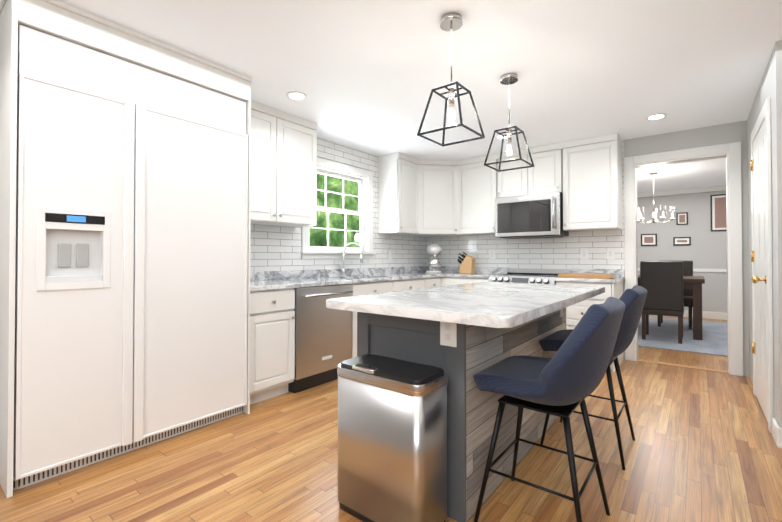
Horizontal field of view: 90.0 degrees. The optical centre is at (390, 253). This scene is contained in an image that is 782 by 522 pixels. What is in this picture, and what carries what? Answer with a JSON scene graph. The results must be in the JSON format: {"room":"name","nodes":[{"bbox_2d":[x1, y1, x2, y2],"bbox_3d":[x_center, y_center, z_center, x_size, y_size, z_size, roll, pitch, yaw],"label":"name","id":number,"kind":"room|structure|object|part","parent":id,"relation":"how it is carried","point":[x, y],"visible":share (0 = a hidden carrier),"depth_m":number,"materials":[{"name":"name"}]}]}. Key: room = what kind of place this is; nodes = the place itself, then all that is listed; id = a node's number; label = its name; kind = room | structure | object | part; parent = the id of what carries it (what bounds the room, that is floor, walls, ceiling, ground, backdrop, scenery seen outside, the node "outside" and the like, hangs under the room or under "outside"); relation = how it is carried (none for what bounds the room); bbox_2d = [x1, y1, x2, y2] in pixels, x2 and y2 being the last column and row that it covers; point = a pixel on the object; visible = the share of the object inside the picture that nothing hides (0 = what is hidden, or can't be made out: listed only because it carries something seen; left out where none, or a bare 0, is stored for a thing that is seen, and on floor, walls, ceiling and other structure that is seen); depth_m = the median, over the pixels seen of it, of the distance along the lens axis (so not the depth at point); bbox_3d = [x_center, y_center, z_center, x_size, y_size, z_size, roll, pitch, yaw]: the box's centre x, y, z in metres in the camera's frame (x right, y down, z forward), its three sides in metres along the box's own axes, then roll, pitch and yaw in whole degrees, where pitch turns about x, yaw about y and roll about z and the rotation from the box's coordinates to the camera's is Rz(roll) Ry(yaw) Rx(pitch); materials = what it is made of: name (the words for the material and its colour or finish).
{"room":"kitchen","nodes":[
{"label":"kitchen","id":0,"kind":"room"},
{"bbox_2d":[0,314,781,521],"bbox_3d":[2.021,1.212,2.798,6.600,0.100,12.200,0,-1,38],"label":"floor","id":1,"kind":"structure","parent":0,"point":[702,447],"depth_m":2.10,"materials":[{"name":"brown wood"}]},
{"bbox_2d":[0,0,251,497],"bbox_3d":[-1.678,-0.060,2.546,0.700,2.438,1.280,0,-1,38],"label":"fridge","id":2,"kind":"object","parent":1,"relation":"on","point":[125,198],"visible":1,"depth_m":2.18,"materials":[{"name":"white"}]},
{"bbox_2d":[250,290,294,404],"bbox_3d":[-1.168,0.728,3.248,0.610,0.878,0.443,0,-1,38],"label":"base cabinet","id":3,"kind":"object","parent":1,"relation":"on","point":[272,334],"depth_m":3.06,"materials":[{"name":"white wood"}]},
{"bbox_2d":[250,270,445,289],"bbox_3d":[-0.257,0.282,4.403,0.626,0.036,3.398,0,-1,38],"label":"countertop","id":4,"kind":"structure","parent":3,"relation":"on","point":[271,283],"depth_m":3.75,"materials":[{"name":"grey stone"}]},
{"bbox_2d":[327,242,362,276],"bbox_3d":[-0.511,0.070,4.344,0.207,0.386,0.385,0,-1,38],"label":"faucet","id":5,"kind":"object","parent":4,"relation":"on","point":[343,268],"visible":1,"depth_m":4.42,"materials":[{"name":"silver metal"}]},
{"bbox_2d":[426,244,441,272],"bbox_3d":[0.601,0.074,5.469,0.255,0.401,0.255,0,-1,38],"label":"stand mixer","id":6,"kind":"object","parent":4,"relation":"on","point":[433,251],"visible":1,"depth_m":5.38,"materials":[{"name":"white metal"}]},
{"bbox_2d":[458,252,474,273],"bbox_3d":[1.005,0.125,5.320,0.256,0.296,0.120,0,-1,38],"label":"knife block","id":7,"kind":"object","parent":4,"relation":"on","point":[467,265],"visible":1,"depth_m":5.25,"materials":[{"name":"brown wood"}]},
{"bbox_2d":[288,284,352,392],"bbox_3d":[-0.790,0.732,3.664,0.653,0.869,0.668,0,-1,38],"label":"dishwasher","id":8,"kind":"object","parent":1,"relation":"on","point":[323,341],"visible":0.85,"depth_m":3.43,"materials":[{"name":"silver metal"}]},
{"bbox_2d":[337,354,447,521],"bbox_3d":[-0.002,0.822,1.728,0.474,0.657,0.239,0,-1,38],"label":"trash can","id":9,"kind":"object","parent":1,"relation":"on","point":[392,439],"visible":1,"depth_m":1.61,"materials":[{"name":"silver metal"}]},
{"bbox_2d":[362,278,429,294],"bbox_3d":[0.053,0.744,4.806,0.610,0.878,0.526,0,-1,38],"label":"base cabinet","id":10,"kind":"object","parent":1,"relation":"on","point":[411,283],"depth_m":4.30,"materials":[{"name":"white wood"}]},
{"bbox_2d":[430,278,437,286],"bbox_3d":[0.273,0.747,5.087,0.610,0.878,0.436,0,-1,38],"label":"base cabinet","id":11,"kind":"object","parent":1,"relation":"on","point":[433,281],"depth_m":4.93,"materials":[{"name":"white wood"}]},
{"bbox_2d":[350,306,567,521],"bbox_3d":[0.564,0.719,2.494,0.645,0.878,1.644,0,-1,38],"label":"kitchen island","id":12,"kind":"object","parent":1,"relation":"on","point":[461,335],"depth_m":1.81,"materials":[{"name":"grey wood"}]},
{"bbox_2d":[326,282,604,329],"bbox_3d":[0.607,0.257,2.394,0.956,0.040,1.856,0,-1,38],"label":"island countertop","id":13,"kind":"structure","parent":12,"relation":"on","point":[496,305],"depth_m":1.87,"materials":[{"name":"white stone"}]},
{"bbox_2d":[438,274,488,285],"bbox_3d":[1.071,0.747,5.092,0.681,0.878,0.668,0,-1,38],"label":"base cabinet","id":14,"kind":"object","parent":1,"relation":"on","point":[442,280],"depth_m":4.95,"materials":[{"name":"white wood"}]},
{"bbox_2d":[446,274,497,277],"bbox_3d":[1.094,0.290,5.105,0.655,0.036,0.626,0,-1,38],"label":"countertop","id":15,"kind":"structure","parent":14,"relation":"on","point":[447,275],"depth_m":4.90,"materials":[{"name":"grey stone"}]},
{"bbox_2d":[488,272,557,283],"bbox_3d":[1.631,0.714,4.639,0.752,0.935,0.684,0,-1,38],"label":"range","id":16,"kind":"object","parent":1,"relation":"on","point":[532,278],"visible":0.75,"depth_m":4.48,"materials":[{"name":"silver metal"}]},
{"bbox_2d":[473,297,624,521],"bbox_3d":[0.682,0.669,1.668,0.539,0.964,0.510,0,-1,38],"label":"stool","id":17,"kind":"object","parent":1,"relation":"on","point":[564,382],"visible":1,"depth_m":1.49,"materials":[{"name":"blue fabric"}]},
{"bbox_2d":[488,358,565,401],"bbox_3d":[0.633,0.539,1.707,0.335,0.053,0.390,0,-1,38],"label":"cushion","id":18,"kind":"object","parent":17,"relation":"on","point":[527,369],"depth_m":1.71,"materials":[{"name":"blue fabric"}]},
{"bbox_3d":[0.682,0.402,1.670,0.549,0.451,0.534,0,-1,38],"label":"seat","id":19,"kind":"part","parent":17,"relation":"part of","materials":[{"name":"blue fabric"}]},
{"bbox_2d":[556,282,623,371],"bbox_3d":[2.172,0.739,4.266,0.551,0.878,0.610,0,-1,38],"label":"base cabinet","id":20,"kind":"object","parent":1,"relation":"on","point":[574,313],"depth_m":4.04,"materials":[{"name":"white wood"}]},
{"bbox_2d":[555,278,623,281],"bbox_3d":[2.172,0.281,4.261,0.564,0.036,0.626,0,-1,38],"label":"countertop","id":21,"kind":"structure","parent":20,"relation":"on","point":[556,279],"depth_m":4.02,"materials":[{"name":"grey stone"}]},
{"bbox_2d":[558,273,615,278],"bbox_3d":[2.100,0.242,4.195,0.491,0.039,0.360,0,-1,38],"label":"cutting board","id":22,"kind":"object","parent":21,"relation":"on","point":[586,275],"visible":1,"depth_m":4.06,"materials":[{"name":"brown wood"}]},
{"bbox_2d":[539,285,646,469],"bbox_3d":[1.231,0.677,2.368,0.539,0.964,0.510,0,-1,38],"label":"stool","id":23,"kind":"object","parent":1,"relation":"on","point":[633,299],"visible":0.56,"depth_m":2.18,"materials":[{"name":"blue fabric"}]},
{"bbox_2d":[550,331,570,339],"bbox_3d":[1.182,0.546,2.408,0.335,0.053,0.390,0,-1,38],"label":"cushion","id":24,"kind":"object","parent":23,"relation":"on","point":[559,335],"depth_m":2.47,"materials":[{"name":"blue fabric"}]},
{"bbox_3d":[1.231,0.409,2.371,0.549,0.451,0.534,0,-1,38],"label":"seat","id":25,"kind":"part","parent":23,"relation":"part of","materials":[{"name":"blue fabric"}]},
{"bbox_2d":[638,316,727,356],"bbox_3d":[4.393,1.189,5.907,3.100,0.012,2.980,0,-1,38],"label":"dining rug","id":26,"kind":"object","parent":1,"relation":"on","point":[714,341],"visible":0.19,"depth_m":5.46,"materials":[{"name":"carpet"}]},
{"bbox_2d":[640,261,683,343],"bbox_3d":[3.744,0.643,5.393,0.470,1.068,0.500,0,-1,38],"label":"dining chair","id":27,"kind":"object","parent":26,"relation":"on","point":[661,282],"visible":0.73,"depth_m":5.19,"materials":[{"name":"black leather"}]},
{"bbox_2d":[638,275,704,339],"bbox_3d":[3.889,0.771,6.103,1.570,0.828,1.000,0,-1,38],"label":"dining table","id":28,"kind":"object","parent":26,"relation":"on","point":[694,283],"visible":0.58,"depth_m":5.31,"materials":[{"name":"brown wood"}]},
{"bbox_2d":[658,260,692,328],"bbox_3d":[4.647,0.654,6.400,0.470,1.068,0.500,0,-1,38],"label":"dining chair","id":29,"kind":"object","parent":26,"relation":"on","point":[687,293],"visible":0.4,"depth_m":6.39,"materials":[{"name":"black leather"}]},
{"bbox_2d":[0,0,781,192],"bbox_3d":[2.021,-1.328,2.825,6.600,0.100,12.200,0,-1,38],"label":"ceiling","id":30,"kind":"structure","parent":0,"point":[377,71],"depth_m":2.61,"materials":[{"name":"white paint"}]},
{"bbox_2d":[286,91,306,100],"bbox_3d":[-0.759,-1.270,3.151,0.174,0.007,0.167,0,-1,38],"label":"recessed light","id":31,"kind":"object","parent":30,"relation":"in","point":[296,95],"depth_m":3.15,"materials":[{"name":"white"}]},
{"bbox_2d":[417,12,484,146],"bbox_3d":[0.330,-0.958,2.139,0.274,0.650,0.274,0,-1,38],"label":"pendant light","id":32,"kind":"object","parent":30,"relation":"hanging from","point":[451,21],"visible":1,"depth_m":2.12,"materials":[{"name":"black metal"}]},
{"bbox_2d":[495,134,506,138],"bbox_3d":[1.196,-1.259,4.223,0.131,0.007,0.168,0,-1,38],"label":"recessed light","id":33,"kind":"object","parent":30,"relation":"in","point":[497,136],"depth_m":4.24,"materials":[{"name":"white"}]},
{"bbox_2d":[484,73,533,171],"bbox_3d":[0.853,-0.951,2.822,0.274,0.650,0.274,0,-1,38],"label":"pendant light","id":34,"kind":"object","parent":30,"relation":"hanging from","point":[508,79],"visible":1,"depth_m":2.81,"materials":[{"name":"black metal"}]},
{"bbox_2d":[645,113,666,119],"bbox_3d":[2.454,-1.265,3.621,0.161,0.007,0.178,0,-1,38],"label":"recessed light","id":35,"kind":"object","parent":30,"relation":"in","point":[661,115],"depth_m":3.61,"materials":[{"name":"white"}]},
{"bbox_2d":[637,172,675,223],"bbox_3d":[4.049,-0.850,6.019,0.534,0.783,0.521,0,-1,38],"label":"chandelier","id":36,"kind":"object","parent":30,"relation":"hanging from","point":[654,218],"visible":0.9,"depth_m":5.97,"materials":[{"name":"silver metal"}]},
{"bbox_2d":[508,120,749,376],"bbox_3d":[2.784,-0.042,4.272,5.600,2.440,0.120,0,-1,38],"label":"wall","id":37,"kind":"structure","parent":0,"point":[733,132],"depth_m":3.86,"materials":[{"name":"grey paint"}]},
{"bbox_2d":[250,266,425,281],"bbox_3d":[-0.495,0.224,4.590,0.020,0.085,3.398,0,-1,38],"label":"backsplash","id":38,"kind":"structure","parent":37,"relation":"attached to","point":[259,276],"depth_m":4.28,"materials":[{"name":"grey stone"}]},
{"bbox_2d":[459,153,498,235],"bbox_3d":[1.182,-0.751,5.216,0.601,0.998,0.358,0,-1,38],"label":"upper cabinet","id":39,"kind":"object","parent":37,"relation":"attached to","point":[478,183],"depth_m":5.08,"materials":[{"name":"white wood"}]},
{"bbox_2d":[499,147,534,196],"bbox_3d":[1.608,-0.972,4.906,0.444,0.563,0.324,0,-1,38],"label":"upper cabinet","id":40,"kind":"object","parent":37,"relation":"attached to","point":[517,182],"depth_m":4.76,"materials":[{"name":"white wood"}]},
{"bbox_2d":[426,266,623,277],"bbox_3d":[1.568,0.229,5.120,2.575,0.085,0.020,0,-1,38],"label":"backsplash","id":41,"kind":"structure","parent":37,"relation":"attached to","point":[449,269],"depth_m":5.22,"materials":[{"name":"grey stone"}]},
{"bbox_2d":[535,142,562,193],"bbox_3d":[1.863,-0.974,4.706,0.444,0.563,0.324,0,-1,38],"label":"upper cabinet","id":42,"kind":"object","parent":37,"relation":"attached to","point":[548,158],"depth_m":4.53,"materials":[{"name":"white wood"}]},
{"bbox_2d":[562,133,622,231],"bbox_3d":[2.259,-0.760,4.394,0.550,0.998,0.324,0,-1,38],"label":"upper cabinet","id":43,"kind":"object","parent":37,"relation":"attached to","point":[592,167],"depth_m":4.25,"materials":[{"name":"white wood"}]},
{"bbox_2d":[624,142,742,375],"bbox_3d":[3.015,0.056,4.088,0.970,2.240,0.162,0,-1,38],"label":"trim","id":44,"kind":"structure","parent":37,"relation":"attached to","point":[730,153],"depth_m":3.82,"materials":[{"name":"white wood"}]},
{"bbox_2d":[637,191,726,312],"bbox_3d":[5.665,-0.008,7.464,5.000,2.440,0.120,0,-1,38],"label":"wall","id":45,"kind":"structure","parent":0,"point":[706,248],"depth_m":7.37,"materials":[{"name":"grey paint"}]},
{"bbox_2d":[641,234,656,245],"bbox_3d":[5.138,-0.263,7.787,0.251,0.226,0.023,0,-1,38],"label":"picture frames","id":46,"kind":"object","parent":45,"relation":"attached to","point":[646,239],"depth_m":7.78,"materials":[{"name":"black plastic"}]},
{"bbox_2d":[637,185,726,319],"bbox_3d":[5.609,-0.008,7.393,4.760,2.439,0.059,0,-1,38],"label":"trim","id":47,"kind":"structure","parent":45,"relation":"attached to","point":[714,315],"depth_m":7.27,"materials":[{"name":"white wood"}]},
{"bbox_2d":[676,212,687,224],"bbox_3d":[5.555,-0.660,7.464,0.170,0.235,0.023,0,-1,38],"label":"picture frames","id":48,"kind":"object","parent":45,"relation":"attached to","point":[682,217],"depth_m":7.45,"materials":[{"name":"black plastic"}]},
{"bbox_2d":[673,237,690,245],"bbox_3d":[5.552,-0.225,7.462,0.261,0.155,0.023,0,-1,38],"label":"picture frames","id":49,"kind":"object","parent":45,"relation":"attached to","point":[676,240],"depth_m":7.46,"materials":[{"name":"black plastic"}]},
{"bbox_2d":[710,194,726,230],"bbox_3d":[5.975,-0.739,7.137,0.221,0.661,0.023,0,-1,38],"label":"picture frames","id":50,"kind":"object","parent":45,"relation":"attached to","point":[718,210],"depth_m":7.13,"materials":[{"name":"black plastic"}]},
{"bbox_2d":[747,50,776,420],"bbox_3d":[2.947,-0.056,3.045,0.120,2.440,1.610,0,-1,38],"label":"wall","id":51,"kind":"structure","parent":0,"point":[765,91],"depth_m":2.86,"materials":[{"name":"grey paint"}]},
{"bbox_2d":[750,119,767,421],"bbox_3d":[2.729,0.120,2.936,0.088,2.067,0.807,0,-1,38],"label":"door","id":52,"kind":"structure","parent":51,"relation":"in","point":[758,257],"depth_m":2.87,"materials":[{"name":"painted wood"},{"name":"brass"}]},
{"bbox_2d":[751,97,773,432],"bbox_3d":[2.746,0.078,2.903,0.021,2.170,0.960,0,-1,38],"label":"door frame","id":53,"kind":"structure","parent":51,"relation":"attached to","point":[765,113],"depth_m":2.54,"materials":[{"name":"white wood"}]},
{"bbox_2d":[773,40,781,427],"bbox_3d":[3.458,-0.072,1.546,2.775,2.440,0.120,0,-1,38],"label":"wall","id":54,"kind":"structure","parent":0,"point":[777,85],"depth_m":2.36,"materials":[{"name":"grey paint"}]},
{"bbox_2d":[773,424,781,447],"bbox_3d":[3.360,1.091,1.518,2.672,0.115,0.034,0,-1,38],"label":"baseboard","id":55,"kind":"structure","parent":54,"relation":"attached to","point":[777,433],"depth_m":2.34,"materials":[{"name":"white wood"}]},
{"bbox_3d":[-1.830,-0.056,3.021,0.120,2.440,7.780,0,-1,38],"label":"wall","id":56,"kind":"structure","parent":0,"visible":0},
{"bbox_2d":[251,100,286,224],"bbox_3d":[-1.259,-0.771,3.378,0.323,0.998,0.530,0,-1,38],"label":"upper cabinet","id":57,"kind":"object","parent":56,"relation":"attached to","point":[266,121],"depth_m":3.36,"materials":[{"name":"white wood"}]},
{"bbox_2d":[267,113,316,226],"bbox_3d":[-1.007,-0.768,3.700,0.323,0.998,0.528,0,-1,38],"label":"upper cabinet","id":58,"kind":"object","parent":56,"relation":"attached to","point":[299,134],"depth_m":3.64,"materials":[{"name":"white wood"}]},
{"bbox_2d":[300,157,375,258],"bbox_3d":[-0.614,-0.485,4.531,0.174,1.100,1.160,0,-1,38],"label":"window","id":59,"kind":"structure","parent":56,"relation":"in","point":[325,167],"depth_m":4.64,"materials":[{"name":"white wood"}]},
{"bbox_2d":[250,137,425,271],"bbox_3d":[-0.506,-0.533,4.612,0.008,1.449,3.410,0,-1,38],"label":"wall tile","id":60,"kind":"structure","parent":56,"relation":"attached to","point":[275,248],"depth_m":4.45,"materials":[{"name":"white tile"}]},
{"bbox_2d":[388,251,391,259],"bbox_3d":[-0.018,0.031,5.218,0.006,0.115,0.075,0,-1,38],"label":"electrical outlet plate","id":61,"kind":"object","parent":60,"relation":"attached to","point":[389,252],"depth_m":5.22,"materials":[{"name":"white plastic"}]},
{"bbox_2d":[378,152,418,235],"bbox_3d":[0.131,-0.752,5.124,0.358,0.998,0.500,0,-1,38],"label":"upper cabinet","id":62,"kind":"object","parent":56,"relation":"attached to","point":[398,173],"depth_m":4.97,"materials":[{"name":"white wood"}]},
{"bbox_2d":[419,159,458,236],"bbox_3d":[0.609,-0.749,5.415,0.752,0.998,0.750,0,-1,38],"label":"upper cabinet","id":63,"kind":"object","parent":56,"relation":"attached to","point":[427,198],"depth_m":5.23,"materials":[{"name":"white wood"}]},
{"bbox_2d":[426,140,624,269],"bbox_3d":[1.578,-0.528,5.140,2.578,1.449,0.008,0,-1,38],"label":"wall tile","id":64,"kind":"structure","parent":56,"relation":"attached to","point":[564,252],"depth_m":4.89,"materials":[{"name":"white tile"}]},
{"bbox_2d":[490,250,494,258],"bbox_3d":[1.369,0.019,5.288,0.075,0.116,0.008,0,-1,38],"label":"electrical outlet plate","id":65,"kind":"object","parent":64,"relation":"attached to","point":[492,252],"depth_m":5.28,"materials":[{"name":"white plastic"}]},
{"bbox_2d":[581,249,587,258],"bbox_3d":[2.267,0.011,4.585,0.075,0.116,0.008,0,-1,38],"label":"electrical outlet plate","id":66,"kind":"object","parent":64,"relation":"attached to","point":[584,253],"depth_m":4.58,"materials":[{"name":"white plastic"}]},
{"bbox_2d":[607,249,613,258],"bbox_3d":[2.479,0.009,4.418,0.075,0.116,0.008,0,-1,38],"label":"electrical outlet plate","id":67,"kind":"object","parent":64,"relation":"attached to","point":[610,252],"depth_m":4.41,"materials":[{"name":"white plastic"}]},
{"bbox_2d":[495,192,568,238],"bbox_3d":[1.694,-0.439,4.747,0.760,0.497,0.451,0,-1,38],"label":"microwave","id":68,"kind":"object","parent":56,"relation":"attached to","point":[540,215],"visible":1,"depth_m":4.58,"materials":[{"name":"silver metal"}]},
{"label":"outside","id":69,"kind":"structure","parent":0,"visible":0},
{"bbox_2d":[310,173,359,246],"bbox_3d":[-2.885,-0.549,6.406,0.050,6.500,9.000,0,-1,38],"label":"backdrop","id":70,"kind":"structure","parent":69,"point":[318,237],"depth_m":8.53,"materials":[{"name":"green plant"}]}
]}

